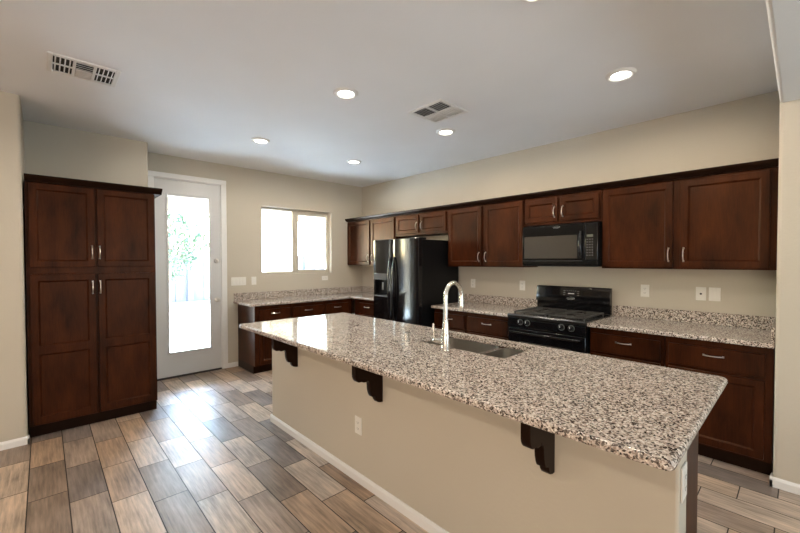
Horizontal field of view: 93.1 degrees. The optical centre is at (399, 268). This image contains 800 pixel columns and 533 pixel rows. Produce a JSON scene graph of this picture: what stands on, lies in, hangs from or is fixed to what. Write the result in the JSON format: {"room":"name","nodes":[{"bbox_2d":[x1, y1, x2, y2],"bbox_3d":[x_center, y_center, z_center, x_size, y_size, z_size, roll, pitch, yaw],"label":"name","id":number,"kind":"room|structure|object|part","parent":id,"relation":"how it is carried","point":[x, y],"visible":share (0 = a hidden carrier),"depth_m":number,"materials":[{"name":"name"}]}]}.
{"room":"kitchen","nodes":[
{"label":"kitchen","id":0,"kind":"room"},
{"bbox_2d":[0,91,28,441],"bbox_3d":[-5.397,0.058,1.230,5.948,2.766,0.725,-1,2,-43],"label":"wall","id":1,"kind":"structure","parent":0,"point":[14,385],"depth_m":2.96,"materials":[{"name":"paint"}]},
{"bbox_2d":[0,434,29,450],"bbox_3d":[-5.080,1.413,1.077,5.760,0.062,0.059,-1,2,-43],"label":"baseboard","id":2,"kind":"structure","parent":1,"relation":"attached to","point":[21,441],"depth_m":2.98,"materials":[{"name":"white wood"}]},
{"bbox_2d":[23,120,147,186],"bbox_3d":[-3.323,-0.002,3.965,1.119,2.766,0.423,-1,2,-43],"label":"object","id":3,"kind":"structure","parent":0,"point":[49,150],"depth_m":3.80,"materials":[{"name":"paint"}]},
{"bbox_2d":[148,152,361,362],"bbox_3d":[-2.037,-0.037,5.576,3.600,2.766,0.160,-1,2,-43],"label":"wall","id":4,"kind":"structure","parent":0,"point":[247,190],"depth_m":5.48,"materials":[{"name":"paint"}]},
{"bbox_2d":[148,170,227,380],"bbox_3d":[-2.721,0.088,4.881,0.912,2.546,0.228,-1,2,-43],"label":"door","id":5,"kind":"structure","parent":4,"relation":"in","point":[170,365],"depth_m":4.89,"materials":[{"name":"white wood"}]},
{"bbox_2d":[228,362,237,367],"bbox_3d":[-2.304,1.323,5.231,0.133,0.062,0.014,-1,2,-43],"label":"baseboard","id":6,"kind":"structure","parent":4,"relation":"attached to","point":[233,364],"depth_m":5.23,"materials":[{"name":"white"}]},
{"bbox_2d":[231,277,245,285],"bbox_3d":[-2.246,0.173,5.267,0.192,0.113,0.009,-1,2,-43],"label":"light switch","id":7,"kind":"object","parent":4,"relation":"attached to","point":[235,281],"visible":1,"depth_m":5.26,"materials":[{"name":"white plastic"}]},
{"bbox_2d":[251,277,255,284],"bbox_3d":[-2.088,0.170,5.415,0.071,0.115,0.009,-1,2,-43],"label":"light switch","id":8,"kind":"object","parent":4,"relation":"attached to","point":[253,279],"visible":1,"depth_m":5.41,"materials":[{"name":"white plastic"}]},
{"bbox_2d":[261,207,328,273],"bbox_3d":[-1.654,-0.427,5.979,1.185,0.994,0.077,-1,2,-43],"label":"window","id":9,"kind":"structure","parent":4,"relation":"in","point":[294,214],"depth_m":5.97,"materials":[{"name":"beige plastic"}]},
{"bbox_3d":[-1.449,-0.431,6.151,0.578,0.934,0.027,-1,2,-43],"label":"sash","id":10,"kind":"part","parent":9,"relation":"part of","materials":[{"name":"beige plastic"}]},
{"bbox_2d":[0,0,777,186],"bbox_3d":[-1.217,-1.367,0.004,10.400,0.120,9.360,-1,2,-43],"label":"ceiling","id":11,"kind":"structure","parent":0,"point":[200,80],"depth_m":2.62,"materials":[{"name":"paint"}]},
{"bbox_2d":[47,51,120,87],"bbox_3d":[-2.158,-1.352,2.587,0.374,0.013,0.310,-1,2,-43],"label":"ceiling vent","id":12,"kind":"object","parent":11,"relation":"in","point":[56,63],"visible":1,"depth_m":2.58,"materials":[{"name":"white metal"}]},
{"bbox_2d":[251,137,269,143],"bbox_3d":[-1.506,-1.382,4.091,0.194,0.016,0.194,-1,2,-43],"label":"recessed light","id":13,"kind":"object","parent":11,"relation":"in","point":[259,140],"visible":1,"depth_m":4.06,"materials":[{"name":"white"}]},
{"bbox_2d":[333,87,357,98],"bbox_3d":[-0.421,-1.360,2.945,0.194,0.016,0.194,-1,2,-43],"label":"recessed light","id":14,"kind":"object","parent":11,"relation":"in","point":[342,92],"visible":1,"depth_m":2.92,"materials":[{"name":"white"}]},
{"bbox_2d":[347,159,361,163],"bbox_3d":[-0.601,-1.401,4.965,0.194,0.016,0.194,-1,2,-43],"label":"recessed light","id":15,"kind":"object","parent":11,"relation":"in","point":[352,161],"visible":1,"depth_m":4.93,"materials":[{"name":"white"}]},
{"bbox_2d":[408,99,468,122],"bbox_3d":[0.335,-1.371,3.312,0.370,0.012,0.380,-1,2,-43],"label":"ceiling vent","id":16,"kind":"object","parent":11,"relation":"in","point":[440,110],"visible":1,"depth_m":3.30,"materials":[{"name":"white metal"}]},
{"bbox_2d":[436,128,454,135],"bbox_3d":[0.462,-1.380,3.826,0.194,0.016,0.194,-1,2,-43],"label":"recessed light","id":17,"kind":"object","parent":11,"relation":"in","point":[445,131],"visible":1,"depth_m":3.80,"materials":[{"name":"white"}]},
{"bbox_2d":[521,0,539,1],"bbox_3d":[0.652,-1.339,1.812,0.194,0.016,0.194,-1,2,-43],"label":"recessed light","id":18,"kind":"object","parent":11,"relation":"in","point":[521,0],"visible":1,"depth_m":1.89,"materials":[{"name":"white"}]},
{"bbox_2d":[605,67,636,81],"bbox_3d":[1.549,-1.357,2.657,0.194,0.016,0.194,-1,2,-43],"label":"recessed light","id":19,"kind":"object","parent":11,"relation":"in","point":[621,74],"visible":1,"depth_m":2.63,"materials":[{"name":"white"}]},
{"bbox_2d":[0,366,799,532],"bbox_3d":[-1.213,1.519,0.064,10.400,0.120,9.360,-1,2,-43],"label":"floor","id":20,"kind":"structure","parent":0,"point":[210,457],"depth_m":2.50,"materials":[{"name":"brown tile"}]},
{"bbox_2d":[24,173,162,437],"bbox_3d":[-2.881,0.307,3.614,0.954,2.162,0.695,-1,2,-43],"label":"pantry cabinet","id":21,"kind":"object","parent":20,"relation":"on","point":[90,245],"visible":1,"depth_m":3.33,"materials":[{"name":"brown wood"}]},
{"bbox_3d":[-2.860,-0.361,3.215,0.421,0.691,0.019,-1,2,-43],"label":"door","id":22,"kind":"part","parent":21,"relation":"part of","materials":[{"name":"brown wood"}]},
{"bbox_3d":[-2.858,0.666,3.236,0.421,1.244,0.019,-1,2,-43],"label":"door","id":23,"kind":"part","parent":21,"relation":"part of","materials":[{"name":"brown wood"}]},
{"bbox_3d":[-2.883,-0.747,3.592,0.954,0.054,0.695,-1,2,-43],"label":"crown","id":24,"kind":"part","parent":21,"relation":"part of","materials":[{"name":"brown wood"}]},
{"bbox_3d":[-2.537,-0.368,3.518,0.433,0.691,0.019,-1,2,-43],"label":"door","id":25,"kind":"part","parent":21,"relation":"part of","materials":[{"name":"brown wood"}]},
{"bbox_3d":[-2.535,0.659,3.540,0.433,1.244,0.019,-1,2,-43],"label":"door","id":26,"kind":"part","parent":21,"relation":"part of","materials":[{"name":"brown wood"}]},
{"bbox_2d":[238,304,291,373],"bbox_3d":[-1.853,0.915,5.226,0.516,0.876,0.621,-1,2,-43],"label":"base cabinet","id":27,"kind":"object","parent":20,"relation":"on","point":[254,349],"visible":0.5,"depth_m":4.99,"materials":[{"name":"brown wood"}]},
{"bbox_3d":[-1.658,0.974,5.045,0.430,0.535,0.019,-1,2,-43],"label":"door","id":28,"kind":"part","parent":27,"relation":"part of","materials":[{"name":"brown wood"}]},
{"bbox_3d":[-1.659,0.607,5.037,0.430,0.156,0.019,-1,2,-43],"label":"drawer","id":29,"kind":"part","parent":27,"relation":"part of","materials":[{"name":"brown wood"}]},
{"bbox_2d":[233,286,373,306],"bbox_3d":[-1.045,0.397,5.521,2.238,0.137,1.288,-1,2,-43],"label":"countertop","id":30,"kind":"structure","parent":27,"relation":"on","point":[251,299],"depth_m":5.68,"materials":[{"name":"stone"}]},
{"bbox_2d":[292,301,322,317],"bbox_3d":[-1.481,0.907,5.577,0.496,0.876,0.621,-1,2,-43],"label":"base cabinet","id":31,"kind":"object","parent":20,"relation":"on","point":[304,309],"visible":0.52,"depth_m":5.36,"materials":[{"name":"brown wood"}]},
{"bbox_2d":[323,298,351,314],"bbox_3d":[-1.108,0.899,5.928,0.516,0.876,0.621,-1,2,-43],"label":"base cabinet","id":32,"kind":"object","parent":20,"relation":"on","point":[342,305],"visible":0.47,"depth_m":5.71,"materials":[{"name":"brown wood"}]},
{"bbox_3d":[-0.944,0.592,5.709,0.412,0.156,0.019,-1,2,-43],"label":"drawer","id":33,"kind":"part","parent":32,"relation":"part of","materials":[{"name":"brown wood"}]},
{"bbox_2d":[355,299,373,317],"bbox_3d":[-0.268,0.899,5.849,0.671,0.876,0.664,-1,2,-43],"label":"base cabinet","id":34,"kind":"object","parent":20,"relation":"on","point":[362,307],"visible":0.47,"depth_m":5.68,"materials":[{"name":"brown wood"}]},
{"bbox_3d":[-0.488,0.592,5.649,0.019,0.156,0.390,-1,2,-43],"label":"drawer","id":35,"kind":"part","parent":34,"relation":"part of","materials":[{"name":"brown wood"}]},
{"bbox_2d":[374,237,457,326],"bbox_3d":[0.188,0.475,5.157,0.849,1.752,0.865,-1,2,-43],"label":"refrigerator","id":36,"kind":"object","parent":20,"relation":"on","point":[412,275],"visible":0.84,"depth_m":4.82,"materials":[{"name":"black metal"}]},
{"bbox_3d":[-0.256,0.104,5.088,0.018,0.088,0.279,-1,2,-43],"label":"dispenser panel","id":37,"kind":"part","parent":36,"relation":"part of","materials":[{"name":"grey"}]},
{"bbox_3d":[-0.209,0.443,5.099,0.067,1.670,0.402,-1,2,-43],"label":"freezer door","id":38,"kind":"part","parent":36,"relation":"part of","materials":[{"name":"black metal"}]},
{"bbox_3d":[-0.137,0.256,4.936,0.081,0.850,0.034,-1,2,-43],"label":"handle","id":39,"kind":"part","parent":36,"relation":"part of","materials":[{"name":"black"}]},
{"bbox_3d":[-0.083,0.258,4.880,0.081,0.850,0.034,-1,2,-43],"label":"handle","id":40,"kind":"part","parent":36,"relation":"part of","materials":[{"name":"black"}]},
{"bbox_3d":[0.089,0.449,4.782,0.067,1.670,0.457,-1,2,-43],"label":"door","id":41,"kind":"part","parent":36,"relation":"part of","materials":[{"name":"black"}]},
{"bbox_2d":[434,308,466,332],"bbox_3d":[0.801,0.921,4.714,0.671,0.876,0.484,-1,2,-43],"label":"base cabinet","id":42,"kind":"object","parent":20,"relation":"on","point":[457,320],"visible":0.17,"depth_m":4.46,"materials":[{"name":"brown wood"}]},
{"bbox_3d":[0.584,0.614,4.511,0.019,0.156,0.456,-1,2,-43],"label":"drawer","id":43,"kind":"part","parent":42,"relation":"part of","materials":[{"name":"brown wood"}]},
{"bbox_3d":[0.584,0.982,4.519,0.019,0.535,0.456,-1,2,-43],"label":"door","id":44,"kind":"part","parent":42,"relation":"part of","materials":[{"name":"brown wood"}]},
{"bbox_2d":[270,348,686,532],"bbox_3d":[-0.089,0.970,2.379,0.134,0.878,3.060,-1,2,-43],"label":"island base","id":45,"kind":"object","parent":20,"relation":"on","point":[446,465],"depth_m":1.90,"materials":[{"name":"paint"}]},
{"bbox_2d":[272,339,297,366],"bbox_3d":[-0.919,0.658,3.025,0.205,0.278,0.040,-1,2,-43],"label":"corbel","id":46,"kind":"object","parent":45,"relation":"attached to","point":[291,352],"visible":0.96,"depth_m":3.03,"materials":[{"name":"brown wood"}]},
{"bbox_2d":[355,415,361,435],"bbox_3d":[-0.275,1.031,2.494,0.008,0.115,0.071,-1,2,-43],"label":"outlet","id":47,"kind":"object","parent":45,"relation":"attached to","point":[358,421],"visible":1,"depth_m":2.49,"materials":[{"name":"white plastic"}]},
{"bbox_3d":[-0.089,1.377,2.388,0.134,0.062,3.060,-1,2,-43],"label":"baseboard","id":48,"kind":"part","parent":45,"relation":"part of","materials":[{"name":"white"}]},
{"bbox_2d":[352,366,382,401],"bbox_3d":[-0.192,0.673,2.253,0.205,0.278,0.040,-1,2,-43],"label":"corbel","id":49,"kind":"object","parent":45,"relation":"attached to","point":[374,382],"visible":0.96,"depth_m":2.25,"materials":[{"name":"brown wood"}]},
{"bbox_2d":[521,423,554,473],"bbox_3d":[0.539,0.688,1.477,0.205,0.278,0.040,-1,2,-43],"label":"corbel","id":50,"kind":"object","parent":45,"relation":"attached to","point":[542,442],"visible":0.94,"depth_m":1.47,"materials":[{"name":"brown wood"}]},
{"bbox_2d":[681,461,686,502],"bbox_3d":[0.948,0.710,1.263,0.071,0.115,0.008,-1,2,-43],"label":"outlet","id":51,"kind":"object","parent":45,"relation":"attached to","point":[684,467],"visible":1,"depth_m":1.25,"materials":[{"name":"white plastic"}]},
{"bbox_2d":[467,312,509,339],"bbox_3d":[1.161,0.928,4.331,0.671,0.876,0.556,-1,2,-43],"label":"base cabinet","id":52,"kind":"object","parent":20,"relation":"on","point":[492,326],"visible":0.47,"depth_m":4.11,"materials":[{"name":"brown wood"}]},
{"bbox_2d":[431,294,536,316],"bbox_3d":[0.990,0.415,4.497,0.678,0.137,1.056,-1,2,-43],"label":"countertop","id":53,"kind":"structure","parent":52,"relation":"on","point":[473,303],"depth_m":4.52,"materials":[{"name":"stone"}]},
{"bbox_3d":[0.947,0.621,4.126,0.019,0.156,0.504,-1,2,-43],"label":"drawer","id":54,"kind":"part","parent":52,"relation":"part of","materials":[{"name":"brown wood"}]},
{"bbox_3d":[0.947,0.989,4.133,0.019,0.535,0.504,-1,2,-43],"label":"door","id":55,"kind":"part","parent":52,"relation":"part of","materials":[{"name":"brown wood"}]},
{"bbox_2d":[507,285,611,353],"bbox_3d":[1.583,0.785,3.801,0.718,1.184,0.764,-1,2,-43],"label":"gas range","id":56,"kind":"object","parent":20,"relation":"on","point":[560,318],"visible":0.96,"depth_m":3.74,"materials":[{"name":"black metal"}]},
{"bbox_3d":[1.345,0.631,3.575,0.067,0.027,0.689,-1,2,-43],"label":"handle","id":57,"kind":"part","parent":56,"relation":"part of","materials":[{"name":"black metal"}]},
{"bbox_3d":[1.376,0.547,3.602,0.039,0.089,0.758,-1,2,-43],"label":"control panel","id":58,"kind":"part","parent":56,"relation":"part of","materials":[{"name":"black metal"}]},
{"bbox_3d":[1.378,0.872,3.610,0.035,0.549,0.756,-1,2,-43],"label":"oven door","id":59,"kind":"part","parent":56,"relation":"part of","materials":[{"name":"black"}]},
{"bbox_2d":[507,309,609,326],"bbox_3d":[1.585,0.475,3.798,0.626,0.044,0.764,-1,2,-43],"label":"cooktop","id":60,"kind":"object","parent":56,"relation":"in","point":[553,317],"depth_m":3.66,"materials":[{"name":"black metal"}]},
{"bbox_2d":[590,327,665,366],"bbox_3d":[2.080,0.947,3.355,0.671,0.876,0.552,-1,2,-43],"label":"base cabinet","id":61,"kind":"object","parent":20,"relation":"on","point":[617,344],"visible":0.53,"depth_m":3.12,"materials":[{"name":"brown wood"}]},
{"bbox_3d":[1.862,1.007,3.162,0.019,0.535,0.516,-1,2,-43],"label":"door","id":62,"kind":"part","parent":61,"relation":"part of","materials":[{"name":"brown wood"}]},
{"bbox_3d":[1.861,0.640,3.154,0.019,0.156,0.516,-1,2,-43],"label":"drawer","id":63,"kind":"part","parent":61,"relation":"part of","materials":[{"name":"brown wood"}]},
{"bbox_2d":[686,433,697,532],"bbox_3d":[0.944,0.979,1.888,0.687,0.876,0.772,-1,2,-43],"label":"base cabinet","id":64,"kind":"object","parent":20,"relation":"on","point":[692,451],"visible":0.02,"depth_m":1.72,"materials":[{"name":"brown wood"}]},
{"bbox_2d":[239,312,727,470],"bbox_3d":[0.063,0.509,2.530,1.097,0.034,3.125,-1,2,-43],"label":"countertop","id":65,"kind":"structure","parent":64,"relation":"on","point":[647,414],"depth_m":1.71,"materials":[{"name":"stone"}]},
{"bbox_2d":[403,332,409,341],"bbox_3d":[0.044,0.460,2.579,0.052,0.060,0.052,-1,2,-43],"label":"air gap","id":66,"kind":"object","parent":65,"relation":"on","point":[405,334],"visible":1,"depth_m":2.56,"materials":[{"name":"silver metal"}]},
{"bbox_2d":[432,281,463,350],"bbox_3d":[0.305,0.283,2.392,0.202,0.420,0.134,-1,2,-43],"label":"faucet","id":67,"kind":"object","parent":65,"relation":"on","point":[445,341],"visible":1,"depth_m":2.31,"materials":[{"name":"silver metal"}]},
{"bbox_3d":[0.213,0.394,2.385,0.023,0.101,0.017,0,1,8],"label":"lever","id":68,"kind":"part","parent":67,"relation":"part of","materials":[{"name":"silver metal"}]},
{"bbox_3d":[0.335,0.199,2.366,0.181,0.250,0.026,-1,2,-43],"label":"spout","id":69,"kind":"part","parent":67,"relation":"part of","materials":[{"name":"silver metal"}]},
{"bbox_2d":[426,338,525,357],"bbox_3d":[0.476,0.627,2.494,0.405,0.195,0.718,-1,2,-43],"label":"sink","id":70,"kind":"object","parent":65,"relation":"in","point":[475,347],"visible":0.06,"depth_m":2.66,"materials":[{"name":"silver metal"}]},
{"bbox_3d":[0.387,0.625,2.589,0.405,0.195,0.458,-1,2,-43],"label":"bowl","id":71,"kind":"part","parent":70,"relation":"part of","materials":[{"name":"silver metal"}]},
{"bbox_3d":[0.638,0.630,2.321,0.405,0.195,0.243,-1,2,-43],"label":"bowl","id":72,"kind":"part","parent":70,"relation":"part of","materials":[{"name":"silver metal"}]},
{"bbox_2d":[665,336,774,474],"bbox_3d":[2.479,0.955,2.931,0.671,0.876,0.600,-1,2,-43],"label":"base cabinet","id":73,"kind":"object","parent":20,"relation":"on","point":[738,430],"visible":0.52,"depth_m":2.65,"materials":[{"name":"brown wood"}]},
{"bbox_2d":[587,305,775,348],"bbox_3d":[2.285,0.441,3.122,0.678,0.137,1.167,-1,2,-43],"label":"countertop","id":74,"kind":"structure","parent":73,"relation":"on","point":[747,330],"depth_m":3.08,"materials":[{"name":"stone"}]},
{"bbox_3d":[2.259,0.648,2.731,0.019,0.156,0.538,-1,2,-43],"label":"drawer","id":75,"kind":"part","parent":73,"relation":"part of","materials":[{"name":"brown wood"}]},
{"bbox_3d":[2.260,1.015,2.739,0.019,0.535,0.538,-1,2,-43],"label":"door","id":76,"kind":"part","parent":73,"relation":"part of","materials":[{"name":"brown wood"}]},
{"bbox_2d":[362,91,779,316],"bbox_3d":[1.247,-0.027,4.822,0.150,2.766,5.760,-1,2,-43],"label":"wall","id":77,"kind":"structure","parent":0,"point":[744,130],"depth_m":3.70,"materials":[{"name":"paint"}]},
{"bbox_2d":[347,216,410,265],"bbox_3d":[-0.385,-0.425,6.165,0.367,0.738,1.224,-1,2,-43],"label":"upper cabinet","id":78,"kind":"object","parent":77,"relation":"attached to","point":[361,235],"visible":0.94,"depth_m":6.12,"materials":[{"name":"brown wood"}]},
{"bbox_3d":[-0.692,-0.425,6.288,0.019,0.708,0.592,-1,2,-43],"label":"door","id":79,"kind":"part","parent":78,"relation":"part of","materials":[{"name":"brown wood"}]},
{"bbox_3d":[-0.273,-0.416,5.843,0.019,0.708,0.548,-1,2,-43],"label":"door","id":80,"kind":"part","parent":78,"relation":"part of","materials":[{"name":"brown wood"}]},
{"bbox_2d":[345,158,778,221],"bbox_3d":[0.994,-0.792,4.690,0.372,0.049,5.255,-1,2,-43],"label":"crown molding","id":81,"kind":"structure","parent":78,"relation":"on","point":[769,163],"depth_m":3.49,"materials":[{"name":"brown wood"}]},
{"bbox_2d":[396,209,447,236],"bbox_3d":[0.376,-0.627,5.353,0.367,0.303,0.984,-1,2,-43],"label":"upper cabinet","id":82,"kind":"object","parent":77,"relation":"attached to","point":[434,223],"visible":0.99,"depth_m":5.21,"materials":[{"name":"brown wood"}]},
{"bbox_3d":[0.102,-0.630,5.439,0.019,0.252,0.452,-1,2,-43],"label":"door","id":83,"kind":"part","parent":82,"relation":"part of","materials":[{"name":"brown wood"}]},
{"bbox_3d":[0.443,-0.624,5.077,0.019,0.252,0.452,-1,2,-43],"label":"door","id":84,"kind":"part","parent":82,"relation":"part of","materials":[{"name":"brown wood"}]},
{"bbox_2d":[471,279,474,287],"bbox_3d":[0.966,0.190,5.010,0.008,0.115,0.071,-1,2,-43],"label":"outlet","id":85,"kind":"object","parent":77,"relation":"attached to","point":[472,280],"visible":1,"depth_m":5.01,"materials":[{"name":"white plastic"}]},
{"bbox_2d":[448,200,537,266],"bbox_3d":[1.083,-0.395,4.606,0.367,0.738,1.066,-1,2,-43],"label":"upper cabinet","id":86,"kind":"object","parent":77,"relation":"attached to","point":[488,235],"visible":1,"depth_m":4.45,"materials":[{"name":"brown wood"}]},
{"bbox_3d":[0.799,-0.396,4.704,0.019,0.706,0.504,-1,2,-43],"label":"door","id":87,"kind":"part","parent":86,"relation":"part of","materials":[{"name":"brown wood"}]},
{"bbox_3d":[1.171,-0.388,4.309,0.019,0.706,0.500,-1,2,-43],"label":"door","id":88,"kind":"part","parent":86,"relation":"part of","materials":[{"name":"brown wood"}]},
{"bbox_2d":[464,294,536,307],"bbox_3d":[1.230,0.393,4.723,0.020,0.102,1.056,-1,2,-43],"label":"backsplash","id":89,"kind":"structure","parent":77,"relation":"attached to","point":[511,301],"depth_m":4.68,"materials":[{"name":"stone"}]},
{"bbox_2d":[520,281,524,289],"bbox_3d":[1.451,0.197,4.494,0.008,0.115,0.071,-1,2,-43],"label":"outlet","id":90,"kind":"object","parent":77,"relation":"attached to","point":[522,283],"visible":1,"depth_m":4.49,"materials":[{"name":"white plastic"}]},
{"bbox_2d":[525,190,602,226],"bbox_3d":[1.719,-0.606,3.925,0.367,0.291,0.780,-1,2,-43],"label":"upper cabinet","id":91,"kind":"object","parent":77,"relation":"attached to","point":[581,207],"visible":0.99,"depth_m":3.79,"materials":[{"name":"brown wood"}]},
{"bbox_3d":[1.479,-0.606,3.977,0.019,0.234,0.356,-1,2,-43],"label":"door","id":92,"kind":"part","parent":91,"relation":"part of","materials":[{"name":"brown wood"}]},
{"bbox_2d":[523,222,601,266],"bbox_3d":[1.691,-0.236,3.893,0.462,0.418,0.756,-1,2,-43],"label":"microwave","id":93,"kind":"object","parent":91,"relation":"attached to","point":[577,244],"visible":0.98,"depth_m":3.73,"materials":[{"name":"black"}]},
{"bbox_3d":[1.540,-0.264,3.830,0.030,0.352,0.638,-1,2,-43],"label":"door","id":94,"kind":"part","parent":93,"relation":"part of","materials":[{"name":"black glass"}]},
{"bbox_3d":[1.581,-0.061,3.792,0.028,0.045,0.756,-1,2,-43],"label":"trim","id":95,"kind":"part","parent":93,"relation":"part of","materials":[{"name":"black plastic"}]},
{"bbox_3d":[1.709,-0.234,3.588,0.071,0.283,0.034,-1,2,-43],"label":"handle","id":96,"kind":"part","parent":93,"relation":"part of","materials":[{"name":"black"}]},
{"bbox_3d":[1.800,-0.259,3.554,0.030,0.352,0.115,-1,2,-43],"label":"control panel","id":97,"kind":"part","parent":93,"relation":"part of","materials":[{"name":"black plastic"}]},
{"bbox_3d":[1.746,-0.600,3.693,0.019,0.234,0.368,-1,2,-43],"label":"door","id":98,"kind":"part","parent":91,"relation":"part of","materials":[{"name":"brown wood"}]},
{"bbox_2d":[641,285,648,296],"bbox_3d":[2.314,0.206,3.578,0.008,0.115,0.071,-1,2,-43],"label":"outlet","id":99,"kind":"object","parent":77,"relation":"attached to","point":[644,288],"visible":1,"depth_m":3.58,"materials":[{"name":"white plastic"}]},
{"bbox_2d":[602,167,778,269],"bbox_3d":[2.393,-0.368,3.215,0.367,0.738,1.172,-1,2,-43],"label":"upper cabinet","id":100,"kind":"object","parent":77,"relation":"attached to","point":[728,221],"visible":1,"depth_m":3.04,"materials":[{"name":"brown wood"}]},
{"bbox_3d":[2.081,-0.370,3.342,0.019,0.706,0.540,-1,2,-43],"label":"door","id":101,"kind":"part","parent":100,"relation":"part of","materials":[{"name":"brown wood"}]},
{"bbox_3d":[2.481,-0.361,2.917,0.019,0.706,0.528,-1,2,-43],"label":"door","id":102,"kind":"part","parent":100,"relation":"part of","materials":[{"name":"brown wood"}]},
{"bbox_2d":[696,287,705,300],"bbox_3d":[2.599,0.215,3.273,0.009,0.115,0.071,-1,2,-43],"label":"jack plate","id":103,"kind":"object","parent":77,"relation":"attached to","point":[700,291],"visible":1,"depth_m":3.27,"materials":[{"name":"white plastic"}]},
{"bbox_2d":[709,287,720,300],"bbox_3d":[2.663,0.215,3.206,0.009,0.115,0.078,-1,2,-43],"label":"light switch","id":104,"kind":"object","parent":77,"relation":"attached to","point":[714,293],"visible":1,"depth_m":3.20,"materials":[{"name":"white plastic"}]},
{"bbox_2d":[766,0,799,102],"bbox_3d":[0.314,-1.115,-2.274,9.500,0.334,3.937,-1,2,-43],"label":"ceiling","id":105,"kind":"structure","parent":0,"point":[783,15],"depth_m":1.74,"materials":[{"name":"paint"}]},
{"bbox_2d":[773,99,799,483],"bbox_3d":[4.070,0.042,1.284,0.868,2.766,3.937,-1,2,-43],"label":"wall","id":106,"kind":"structure","parent":0,"point":[786,442],"depth_m":2.38,"materials":[{"name":"paint"}]},
{"bbox_2d":[769,472,799,494],"bbox_3d":[3.702,1.397,1.110,0.080,0.062,3.751,-1,2,-43],"label":"baseboard","id":107,"kind":"structure","parent":106,"relation":"attached to","point":[788,486],"depth_m":2.40,"materials":[{"name":"white wood"}]},
{"label":"outside","id":108,"kind":"structure","parent":0,"visible":0},
{"bbox_2d":[170,326,209,351],"bbox_3d":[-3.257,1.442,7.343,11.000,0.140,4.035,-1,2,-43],"label":"patio slab","id":109,"kind":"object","parent":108,"point":[195,337],"visible":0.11,"depth_m":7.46,"materials":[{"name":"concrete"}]},
{"bbox_2d":[168,195,323,271],"bbox_3d":[-3.000,-0.130,7.181,11.000,3.010,3.480,-1,2,-43],"label":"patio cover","id":110,"kind":"object","parent":109,"relation":"on","point":[275,225],"visible":0.07,"depth_m":8.56,"materials":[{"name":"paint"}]},
{"bbox_3d":[-2.935,0.091,8.867,0.600,2.499,0.580,-1,2,-43],"label":"post","id":111,"kind":"part","parent":110,"relation":"part of","materials":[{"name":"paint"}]},
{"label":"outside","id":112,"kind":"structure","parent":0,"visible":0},
{"bbox_2d":[169,300,209,329],"bbox_3d":[-15.816,1.213,22.874,60.000,0.200,35.800,-1,2,-43],"label":"ground","id":113,"kind":"structure","parent":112,"point":[182,315],"depth_m":11.12,"materials":[{"name":"white"}]},
{"bbox_2d":[168,213,201,310],"bbox_3d":[-7.272,-0.470,11.805,2.066,3.605,2.075,-1,2,-43],"label":"tree","id":114,"kind":"object","parent":113,"relation":"on","point":[184,243],"visible":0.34,"depth_m":11.82,"materials":[{"name":"green plant"}]},
{"bbox_2d":[172,214,208,254],"bbox_3d":[-9.040,-0.732,17.398,3.225,3.905,3.294,-1,2,-43],"label":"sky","id":115,"kind":"structure","parent":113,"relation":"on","point":[205,245],"depth_m":17.05,"materials":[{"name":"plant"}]},
{"bbox_2d":[171,253,324,302],"bbox_3d":[-8.162,0.293,14.719,30.200,1.950,0.260,-1,2,-43],"label":"fence","id":116,"kind":"object","parent":113,"relation":"on","point":[194,286],"visible":0.11,"depth_m":14.91,"materials":[{"name":"white"}]}
]}

